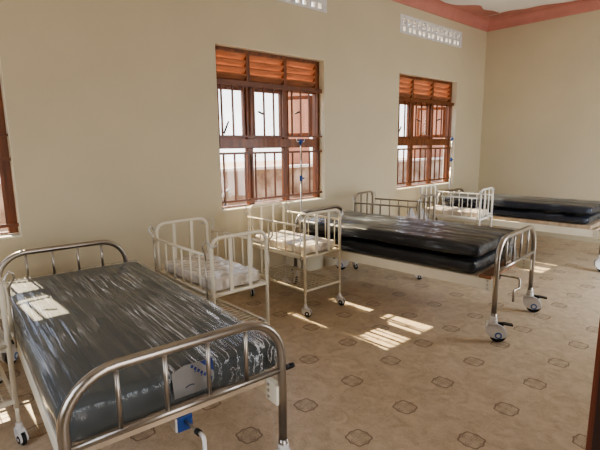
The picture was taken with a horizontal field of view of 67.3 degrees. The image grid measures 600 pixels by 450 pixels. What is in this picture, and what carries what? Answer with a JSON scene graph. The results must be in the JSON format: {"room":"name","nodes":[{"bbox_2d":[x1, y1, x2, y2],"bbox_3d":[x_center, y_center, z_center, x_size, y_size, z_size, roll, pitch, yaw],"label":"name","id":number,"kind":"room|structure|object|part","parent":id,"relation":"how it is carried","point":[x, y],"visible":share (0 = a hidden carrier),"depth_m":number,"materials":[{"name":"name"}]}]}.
{"room":"hospital room","nodes":[
{"label":"hospital room","id":0,"kind":"room"},
{"bbox_2d":[0,0,486,339],"bbox_3d":[-0.319,-1.142,4.825,9.046,3.530,0.200,-10,13,-41],"label":"wall","id":1,"kind":"structure","parent":0,"point":[112,113],"depth_m":3.98,"materials":[{"name":"beige paint"}]},
{"bbox_2d":[0,85,18,234],"bbox_3d":[-2.656,-0.622,2.774,1.445,1.559,0.112,-10,13,-41],"label":"window","id":2,"kind":"structure","parent":1,"relation":"in","point":[11,224],"depth_m":3.27,"materials":[{"name":"brown wood"}]},
{"bbox_3d":[-2.623,-0.488,2.761,1.445,1.193,0.012,-10,13,-41],"label":"grille frame","id":3,"kind":"part","parent":2,"relation":"part of","materials":[{"name":"brown paint"}]},
{"bbox_2d":[0,42,456,238],"bbox_3d":[-0.408,-1.000,4.788,7.530,1.585,0.229,-10,13,-41],"label":"trim","id":4,"kind":"structure","parent":1,"relation":"attached to","point":[321,62],"depth_m":5.20,"materials":[{"name":"paint"}]},
{"bbox_2d":[215,46,321,207],"bbox_3d":[-0.435,-1.041,4.982,1.435,1.559,0.487,-10,13,-41],"label":"window","id":5,"kind":"structure","parent":1,"relation":"in","point":[247,72],"depth_m":4.76,"materials":[{"name":"brown wood"}]},
{"bbox_3d":[-0.697,-1.121,4.521,0.337,0.505,0.035,-10,13,-41],"label":"sash","id":6,"kind":"part","parent":5,"relation":"part of","materials":[{"name":"brown wood"}]},
{"bbox_3d":[-0.362,-1.178,4.817,0.419,0.505,0.035,-10,13,-41],"label":"sash","id":7,"kind":"part","parent":5,"relation":"part of","materials":[{"name":"brown wood"}]},
{"bbox_3d":[-0.046,-1.292,5.368,0.411,0.470,0.035,3,11,20],"label":"sash","id":8,"kind":"part","parent":5,"relation":"part of","materials":[{"name":"brown wood"}]},
{"bbox_2d":[278,0,326,12],"bbox_3d":[-0.302,-2.388,4.517,1.580,0.230,0.041,-10,13,-41],"label":"block","id":9,"kind":"object","parent":1,"relation":"attached to","point":[307,3],"visible":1,"depth_m":4.88,"materials":[{"name":"concrete"}]},
{"bbox_2d":[397,75,453,187],"bbox_3d":[1.710,-1.405,6.892,1.515,1.559,0.512,-10,13,-41],"label":"window","id":10,"kind":"structure","parent":1,"relation":"in","point":[413,91],"depth_m":6.73,"materials":[{"name":"brown wood"}]},
{"bbox_3d":[1.436,-1.481,6.404,0.361,0.505,0.035,-10,13,-41],"label":"sash","id":11,"kind":"part","parent":10,"relation":"part of","materials":[{"name":"brown wood"}]},
{"bbox_3d":[1.790,-1.541,6.716,0.446,0.505,0.035,-10,13,-41],"label":"sash","id":12,"kind":"part","parent":10,"relation":"part of","materials":[{"name":"brown wood"}]},
{"bbox_3d":[2.124,-1.661,7.300,0.440,0.470,0.035,3,11,20],"label":"sash","id":13,"kind":"part","parent":10,"relation":"part of","materials":[{"name":"brown wood"}]},
{"bbox_2d":[400,14,461,47],"bbox_3d":[1.896,-2.758,6.457,1.590,0.230,0.041,-10,13,-41],"label":"vent","id":14,"kind":"object","parent":1,"relation":"attached to","point":[440,34],"visible":1,"depth_m":6.39,"materials":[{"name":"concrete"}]},
{"bbox_2d":[392,0,490,31],"bbox_3d":[-0.233,-2.691,4.432,9.046,0.145,0.115,-10,13,-41],"label":"trim","id":15,"kind":"structure","parent":1,"relation":"attached to","point":[435,7],"depth_m":6.58,"materials":[{"name":"paint"}]},
{"bbox_2d":[0,234,599,449],"bbox_3d":[1.288,0.943,3.402,9.446,0.120,4.943,-10,13,-41],"label":"floor","id":16,"kind":"structure","parent":0,"point":[407,362],"depth_m":2.97,"materials":[{"name":"tile"}]},
{"bbox_2d":[0,271,28,445],"bbox_3d":[-1.843,0.640,2.357,0.561,0.917,0.882,-10,13,-41],"label":"crib","id":17,"kind":"object","parent":16,"relation":"on","point":[20,433],"visible":1,"depth_m":2.23,"materials":[{"name":"white metal"}]},
{"bbox_3d":[-1.851,0.573,2.354,0.452,0.028,0.790,-10,13,-41],"label":"mattress","id":18,"kind":"part","parent":17,"relation":"part of","materials":[{"name":"white plastic"}]},
{"bbox_2d":[0,376,10,401],"bbox_3d":[-1.847,0.854,2.403,0.432,0.009,0.790,-10,13,-41],"label":"shelf","id":19,"kind":"object","parent":17,"relation":"attached to","point":[7,384],"depth_m":2.37,"materials":[{"name":"beige metal"}]},
{"bbox_3d":[-1.847,0.860,2.404,0.452,0.018,0.810,-10,13,-41],"label":"shelf frame","id":20,"kind":"part","parent":17,"relation":"part of","materials":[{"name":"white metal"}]},
{"bbox_3d":[-1.667,0.390,2.491,0.018,0.268,0.746,-10,13,-41],"label":"rail","id":21,"kind":"part","parent":17,"relation":"part of","materials":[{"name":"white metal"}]},
{"bbox_3d":[-1.587,0.638,2.067,0.457,0.818,0.025,-10,13,-41],"label":"panel","id":22,"kind":"part","parent":17,"relation":"part of","materials":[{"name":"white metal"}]},
{"bbox_3d":[-1.415,0.470,2.220,0.008,0.290,0.008,-10,13,-41],"label":"guide rod","id":23,"kind":"part","parent":17,"relation":"part of","materials":[{"name":"metal"}]},
{"bbox_2d":[0,240,294,449],"bbox_3d":[-1.033,0.667,2.485,0.946,0.800,2.328,-8,13,-37],"label":"hospital bed","id":24,"kind":"object","parent":16,"relation":"on","point":[179,415],"visible":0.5,"depth_m":1.70,"materials":[{"name":"silver metal"}]},
{"bbox_3d":[-1.358,0.681,2.235,0.024,0.084,2.010,-8,13,-37],"label":"rail","id":25,"kind":"part","parent":24,"relation":"part of","materials":[{"name":"beige metal"}]},
{"bbox_3d":[-1.679,0.450,3.274,0.873,0.630,0.042,-8,13,-37],"label":"headboard","id":26,"kind":"part","parent":24,"relation":"part of","materials":[{"name":"silver metal"}]},
{"bbox_2d":[4,260,276,444],"bbox_3d":[-1.034,0.502,2.507,0.915,0.154,1.942,-8,13,-37],"label":"mattress","id":27,"kind":"object","parent":24,"relation":"on","point":[68,325],"visible":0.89,"depth_m":2.08,"materials":[{"name":"black plastic"}]},
{"bbox_2d":[171,357,213,399],"bbox_3d":[-0.413,0.594,1.754,0.170,0.114,0.021,-8,13,-37],"label":"card","id":28,"kind":"object","parent":27,"relation":"attached to","point":[191,378],"visible":0.82,"depth_m":1.75,"materials":[{"name":"white paper"}]},
{"bbox_3d":[-0.404,0.718,1.665,0.873,0.630,0.042,-8,13,-37],"label":"footboard","id":29,"kind":"part","parent":24,"relation":"part of","materials":[{"name":"silver metal"}]},
{"bbox_3d":[-0.506,0.796,1.809,0.008,0.057,0.052,-8,13,-37],"label":"plate","id":30,"kind":"part","parent":24,"relation":"part of","materials":[{"name":"white plastic"}]},
{"bbox_3d":[-0.334,0.862,1.676,0.018,0.132,0.135,-8,13,-37],"label":"crank handle","id":31,"kind":"part","parent":24,"relation":"part of","materials":[{"name":"white plastic"}]},
{"bbox_3d":[-0.723,0.587,2.722,0.024,0.084,2.010,-8,13,-37],"label":"rail","id":32,"kind":"part","parent":24,"relation":"part of","materials":[{"name":"beige metal"}]},
{"bbox_3d":[-0.112,0.720,1.952,0.034,0.089,0.085,-8,13,-37],"label":"corner plate","id":33,"kind":"part","parent":24,"relation":"part of","materials":[{"name":"white metal"}]},
{"bbox_2d":[148,217,272,338],"bbox_3d":[-0.648,0.455,3.318,0.561,0.917,0.882,-10,13,-41],"label":"crib","id":34,"kind":"object","parent":16,"relation":"on","point":[207,294],"visible":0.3,"depth_m":3.16,"materials":[{"name":"beige metal"}]},
{"bbox_3d":[-1.096,0.256,3.407,0.008,0.290,0.008,-10,13,-41],"label":"guide rod","id":35,"kind":"part","parent":34,"relation":"part of","materials":[{"name":"metal"}]},
{"bbox_3d":[-0.844,0.267,3.124,0.018,0.268,0.746,-10,13,-41],"label":"rail","id":36,"kind":"part","parent":34,"relation":"part of","materials":[{"name":"white metal"}]},
{"bbox_3d":[-0.920,0.357,3.608,0.457,0.818,0.025,-10,13,-41],"label":"panel","id":37,"kind":"part","parent":34,"relation":"part of","materials":[{"name":"white metal"}]},
{"bbox_3d":[-0.592,0.348,2.853,0.008,0.290,0.008,-10,13,-41],"label":"guide rod","id":38,"kind":"part","parent":34,"relation":"part of","materials":[{"name":"metal"}]},
{"bbox_2d":[164,253,259,291],"bbox_3d":[-0.657,0.330,3.305,0.388,0.086,0.735,-10,13,-41],"label":"mattress","id":39,"kind":"object","parent":34,"relation":"on","point":[221,266],"visible":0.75,"depth_m":3.16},
{"bbox_3d":[-0.656,0.388,3.315,0.452,0.028,0.790,-10,13,-41],"label":"mattress","id":40,"kind":"part","parent":34,"relation":"part of","materials":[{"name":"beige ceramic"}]},
{"bbox_2d":[202,297,262,320],"bbox_3d":[-0.653,0.669,3.365,0.432,0.009,0.790,-10,13,-41],"label":"shelf","id":41,"kind":"object","parent":34,"relation":"attached to","point":[221,301],"depth_m":3.44,"materials":[{"name":"beige metal"}]},
{"bbox_3d":[-0.653,0.674,3.366,0.452,0.018,0.810,-10,13,-41],"label":"shelf frame","id":42,"kind":"part","parent":34,"relation":"part of","materials":[{"name":"white metal"}]},
{"bbox_3d":[-0.472,0.204,3.452,0.018,0.268,0.746,-10,13,-41],"label":"rail","id":43,"kind":"part","parent":34,"relation":"part of","materials":[{"name":"white metal"}]},
{"bbox_3d":[-0.392,0.453,3.028,0.457,0.818,0.025,-10,13,-41],"label":"panel","id":44,"kind":"part","parent":34,"relation":"part of","materials":[{"name":"white metal"}]},
{"bbox_3d":[-0.220,0.285,3.182,0.008,0.290,0.008,-10,13,-41],"label":"guide rod","id":45,"kind":"part","parent":34,"relation":"part of","materials":[{"name":"metal"}]},
{"bbox_2d":[244,201,344,316],"bbox_3d":[-0.053,0.278,4.280,0.561,0.917,0.882,-10,13,-41],"label":"crib","id":46,"kind":"object","parent":16,"relation":"on","point":[306,311],"visible":0.89,"depth_m":4.12,"materials":[{"name":"white metal"}]},
{"bbox_3d":[-0.325,0.179,4.570,0.457,0.818,0.025,-10,13,-41],"label":"panel","id":47,"kind":"part","parent":46,"relation":"part of","materials":[{"name":"white metal"}]},
{"bbox_3d":[-0.250,0.089,4.086,0.018,0.268,0.746,-10,13,-41],"label":"rail","id":48,"kind":"part","parent":46,"relation":"part of","materials":[{"name":"white metal"}]},
{"bbox_2d":[255,230,334,254],"bbox_3d":[-0.062,0.153,4.266,0.386,0.085,0.732,-10,13,-41],"label":"mattress","id":49,"kind":"object","parent":46,"relation":"on","point":[310,240],"visible":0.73,"depth_m":4.11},
{"bbox_3d":[-0.062,0.210,4.277,0.452,0.028,0.790,-10,13,-41],"label":"mattress","id":50,"kind":"part","parent":46,"relation":"part of","materials":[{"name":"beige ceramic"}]},
{"bbox_2d":[260,265,334,288],"bbox_3d":[-0.058,0.492,4.327,0.432,0.009,0.790,-10,13,-41],"label":"shelf","id":51,"kind":"object","parent":46,"relation":"attached to","point":[288,266],"depth_m":4.27,"materials":[{"name":"beige metal"}]},
{"bbox_3d":[-0.058,0.497,4.327,0.452,0.018,0.810,-10,13,-41],"label":"shelf frame","id":52,"kind":"part","parent":46,"relation":"part of","materials":[{"name":"white metal"}]},
{"bbox_3d":[0.003,0.170,3.815,0.008,0.290,0.008,-10,13,-41],"label":"guide rod","id":53,"kind":"part","parent":46,"relation":"part of","materials":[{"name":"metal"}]},
{"bbox_3d":[0.122,0.027,4.414,0.018,0.268,0.746,-10,13,-41],"label":"rail","id":54,"kind":"part","parent":46,"relation":"part of","materials":[{"name":"white metal"}]},
{"bbox_3d":[0.203,0.275,3.990,0.457,0.818,0.025,-10,13,-41],"label":"panel","id":55,"kind":"part","parent":46,"relation":"part of","materials":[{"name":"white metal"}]},
{"bbox_2d":[290,139,308,282],"bbox_3d":[-0.014,-0.146,4.866,0.204,1.543,0.234,-1,10,-2],"label":"stand","id":56,"kind":"object","parent":16,"relation":"on","point":[300,141],"visible":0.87,"depth_m":4.81,"materials":[{"name":"metal"}]},
{"bbox_2d":[352,190,436,279],"bbox_3d":[1.112,0.083,5.298,0.882,0.917,0.562,7,12,36],"label":"crib","id":57,"kind":"object","parent":16,"relation":"on","point":[418,211],"visible":0.39,"depth_m":5.20,"materials":[{"name":"white metal"}]},
{"bbox_3d":[0.785,-0.004,5.528,0.025,0.818,0.457,7,12,36],"label":"panel","id":58,"kind":"part","parent":57,"relation":"part of","materials":[{"name":"grey metal"}]},
{"bbox_3d":[0.951,-0.099,5.069,0.746,0.268,0.018,7,12,36],"label":"rail","id":59,"kind":"part","parent":57,"relation":"part of","materials":[{"name":"grey metal"}]},
{"bbox_3d":[1.249,-0.173,5.463,0.746,0.268,0.018,7,12,36],"label":"rail","id":60,"kind":"part","parent":57,"relation":"part of","materials":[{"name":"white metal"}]},
{"bbox_3d":[1.419,0.070,5.063,0.025,0.818,0.457,7,12,36],"label":"panel","id":61,"kind":"part","parent":57,"relation":"part of","materials":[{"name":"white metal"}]},
{"bbox_3d":[1.101,-0.042,5.283,0.733,0.085,0.389,7,12,36],"label":"mattress","id":62,"kind":"object","parent":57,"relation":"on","visible":0},
{"bbox_2d":[406,208,415,217],"bbox_3d":[1.266,-0.131,5.122,0.130,0.133,0.140,-10,13,-41],"label":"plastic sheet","id":63,"kind":"object","parent":62,"relation":"on","point":[412,214],"visible":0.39,"depth_m":5.09,"materials":[{"name":"plastic"}]},
{"bbox_2d":[417,208,426,218],"bbox_3d":[1.408,-0.137,5.196,0.140,0.115,0.140,-10,13,-41],"label":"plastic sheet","id":64,"kind":"object","parent":62,"relation":"on","point":[422,209],"visible":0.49,"depth_m":5.16,"materials":[{"name":"plastic"}]},
{"bbox_2d":[291,205,546,341],"bbox_3d":[0.994,0.313,4.340,2.328,0.800,0.946,9,14,43],"label":"hospital bed","id":65,"kind":"object","parent":16,"relation":"on","point":[487,279],"visible":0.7,"depth_m":3.70,"materials":[{"name":"silver metal"}]},
{"bbox_3d":[0.238,0.115,5.030,0.042,0.630,0.873,9,14,43],"label":"headboard","id":66,"kind":"part","parent":65,"relation":"part of","materials":[{"name":"silver metal"}]},
{"bbox_2d":[301,230,510,274],"bbox_3d":[0.943,0.162,4.355,1.892,0.128,0.873,9,14,43],"label":"mattress","id":67,"kind":"object","parent":65,"relation":"on","point":[457,262],"visible":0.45,"depth_m":3.80,"materials":[{"name":"black plastic"}]},
{"bbox_2d":[301,210,517,257],"bbox_3d":[0.951,0.026,4.328,1.919,0.133,0.892,9,14,43],"label":"mattress","id":68,"kind":"object","parent":67,"relation":"on","point":[456,238],"visible":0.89,"depth_m":3.97,"materials":[{"name":"black plastic"}]},
{"bbox_3d":[0.708,0.335,4.046,2.010,0.084,0.024,9,14,43],"label":"rail","id":69,"kind":"part","parent":65,"relation":"part of","materials":[{"name":"beige metal"}]},
{"bbox_3d":[1.424,0.450,3.370,0.085,0.089,0.034,9,14,43],"label":"corner plate","id":70,"kind":"part","parent":65,"relation":"part of","materials":[{"name":"beige metal"}]},
{"bbox_2d":[510,239,515,261],"bbox_3d":[1.805,0.209,3.817,0.033,0.188,0.120,9,14,43],"label":"card","id":71,"kind":"object","parent":65,"relation":"attached to","point":[511,241],"visible":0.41,"depth_m":3.80,"materials":[{"name":"white paper"}]},
{"bbox_3d":[1.733,0.346,3.617,0.042,0.630,0.873,9,14,43],"label":"footboard","id":72,"kind":"part","parent":65,"relation":"part of","materials":[{"name":"silver metal"}]},
{"bbox_3d":[1.720,0.513,3.638,0.072,0.174,0.147,9,14,43],"label":"crank handle","id":73,"kind":"part","parent":65,"relation":"part of","materials":[{"name":"silver metal"}]},
{"bbox_3d":[1.265,0.227,4.618,2.010,0.084,0.024,9,14,43],"label":"rail","id":74,"kind":"part","parent":65,"relation":"part of","materials":[{"name":"silver metal"}]},
{"bbox_3d":[1.982,0.342,3.942,0.085,0.089,0.034,9,14,43],"label":"corner plate","id":75,"kind":"part","parent":65,"relation":"part of","materials":[{"name":"white metal"}]},
{"bbox_2d":[448,137,453,221],"bbox_3d":[2.276,-0.557,6.938,0.204,1.573,0.234,-1,10,-2],"label":"stand","id":76,"kind":"object","parent":16,"relation":"on","point":[452,138],"visible":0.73,"depth_m":6.86,"materials":[{"name":"metal"}]},
{"bbox_2d":[419,184,494,226],"bbox_3d":[2.090,-0.060,6.035,0.882,0.917,0.561,8,13,41],"label":"crib","id":77,"kind":"object","parent":16,"relation":"on","point":[461,217],"visible":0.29,"depth_m":5.85,"materials":[{"name":"white metal"}]},
{"bbox_3d":[1.784,-0.152,6.291,0.025,0.818,0.457,8,13,41],"label":"panel","id":78,"kind":"part","parent":77,"relation":"part of","materials":[{"name":"white metal"}]},
{"bbox_3d":[1.914,-0.244,5.819,0.746,0.268,0.018,8,13,41],"label":"rail","id":79,"kind":"part","parent":77,"relation":"part of","materials":[{"name":"white metal"}]},
{"bbox_2d":[425,205,486,217],"bbox_3d":[2.080,-0.185,6.020,0.735,0.086,0.389,8,13,41],"label":"mattress","id":80,"kind":"object","parent":77,"relation":"on","point":[466,211],"visible":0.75,"depth_m":5.90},
{"bbox_3d":[2.081,-0.127,6.031,0.790,0.028,0.452,8,13,41],"label":"mattress","id":81,"kind":"part","parent":77,"relation":"part of","materials":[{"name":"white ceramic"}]},
{"bbox_3d":[2.244,-0.314,6.189,0.746,0.268,0.018,8,13,41],"label":"rail","id":82,"kind":"part","parent":77,"relation":"part of","materials":[{"name":"white metal"}]},
{"bbox_3d":[2.378,-0.068,5.777,0.025,0.818,0.457,8,13,41],"label":"panel","id":83,"kind":"part","parent":77,"relation":"part of","materials":[{"name":"white metal"}]},
{"bbox_2d":[435,188,599,271],"bbox_3d":[3.017,-0.029,6.128,0.946,0.800,2.328,-10,14,-43],"label":"hospital bed","id":84,"kind":"object","parent":16,"relation":"on","point":[592,229],"visible":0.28,"depth_m":5.54,"materials":[{"name":"white metal"}]},
{"bbox_3d":[2.294,-0.233,6.851,0.873,0.630,0.042,-10,14,-43],"label":"headboard","id":85,"kind":"part","parent":84,"relation":"part of","materials":[{"name":"silver metal"}]},
{"bbox_3d":[2.718,-0.009,5.847,0.024,0.084,2.010,-10,14,-43],"label":"rail","id":86,"kind":"part","parent":84,"relation":"part of","materials":[{"name":"white metal"}]},
{"bbox_2d":[441,202,599,224],"bbox_3d":[2.978,-0.212,6.148,0.841,0.103,1.881,-10,14,-43],"label":"mattress","id":87,"kind":"object","parent":84,"relation":"on","point":[584,219],"visible":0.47,"depth_m":5.62,"materials":[{"name":"black plastic"}]},
{"bbox_2d":[443,191,599,214],"bbox_3d":[2.985,-0.329,6.118,0.848,0.112,1.920,-10,14,-43],"label":"mattress","id":88,"kind":"object","parent":87,"relation":"on","point":[556,204],"visible":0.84,"depth_m":5.76,"materials":[{"name":"black plastic"}]},
{"bbox_3d":[3.403,0.112,5.139,0.034,0.089,0.085,-10,14,-43],"label":"corner plate","id":89,"kind":"part","parent":84,"relation":"part of","materials":[{"name":"beige ceramic"}]},
{"bbox_2d":[441,0,576,16],"bbox_3d":[1.244,-2.552,2.784,9.446,0.120,4.943,-10,13,-41],"label":"ceiling","id":90,"kind":"structure","parent":0,"point":[500,6],"depth_m":6.42,"materials":[{"name":"white paint"}]},
{"bbox_2d":[476,10,599,242],"bbox_3d":[4.705,-1.434,6.118,0.200,3.530,4.943,-10,13,-41],"label":"wall","id":91,"kind":"structure","parent":0,"point":[540,131],"depth_m":6.96,"materials":[{"name":"beige paint"}]},
{"bbox_2d":[438,0,599,31],"bbox_3d":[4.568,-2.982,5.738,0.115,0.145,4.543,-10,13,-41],"label":"trim","id":92,"kind":"structure","parent":91,"relation":"attached to","point":[583,6],"depth_m":6.74,"materials":[{"name":"paint"}]},
{"bbox_3d":[2.850,-0.566,1.343,9.046,3.530,0.200,-10,13,-41],"label":"wall","id":93,"kind":"structure","parent":0,"visible":0},
{"bbox_2d":[585,319,599,449],"bbox_3d":[1.039,0.312,0.693,0.104,2.048,1.013,-10,13,-41],"label":"door","id":94,"kind":"structure","parent":93,"relation":"in","point":[593,432],"depth_m":1.10,"materials":[{"name":"red wood"}]},
{"bbox_3d":[1.034,0.311,0.734,0.032,1.940,0.919,-10,13,-41],"label":"panel","id":95,"kind":"part","parent":94,"relation":"part of","materials":[{"name":"brown wood"}]},
{"label":"outside","id":96,"kind":"structure","parent":0,"visible":0},
{"bbox_2d":[220,158,406,167],"bbox_3d":[-9.097,-1.910,21.370,75.000,0.200,36.007,-10,13,-41],"label":"ground","id":97,"kind":"structure","parent":96,"point":[271,162],"depth_m":41.84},
{"bbox_2d":[0,157,442,231],"bbox_3d":[0.419,-0.956,11.530,44.000,1.210,0.280,-10,13,-41],"label":"wall","id":98,"kind":"structure","parent":97,"relation":"on","point":[240,171],"depth_m":10.49,"materials":[{"name":"stone"}]},
{"bbox_2d":[222,188,231,205],"bbox_3d":[-1.250,-0.167,7.712,0.168,0.928,0.303,3,11,18],"label":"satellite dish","id":99,"kind":"object","parent":97,"relation":"on","point":[228,191],"visible":0.48,"depth_m":7.73,"materials":[{"name":"metal"}]},
{"bbox_2d":[288,93,309,164],"bbox_3d":[-0.111,-2.132,11.875,0.840,3.320,0.420,-10,13,-41],"label":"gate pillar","id":100,"kind":"structure","parent":97,"relation":"on","point":[296,103],"depth_m":11.69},
{"bbox_2d":[412,106,444,158],"bbox_3d":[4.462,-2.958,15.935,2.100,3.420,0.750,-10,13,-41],"label":"house","id":101,"kind":"structure","parent":97,"relation":"on","point":[423,111],"depth_m":15.61,"materials":[{"name":"brown wood"}]},
{"bbox_2d":[421,133,426,157],"bbox_3d":[4.331,-2.685,15.602,0.500,1.000,0.030,-10,13,-41],"label":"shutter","id":102,"kind":"object","parent":101,"relation":"hanging from","point":[422,146],"depth_m":15.54,"materials":[{"name":"brown wood"}]}
]}

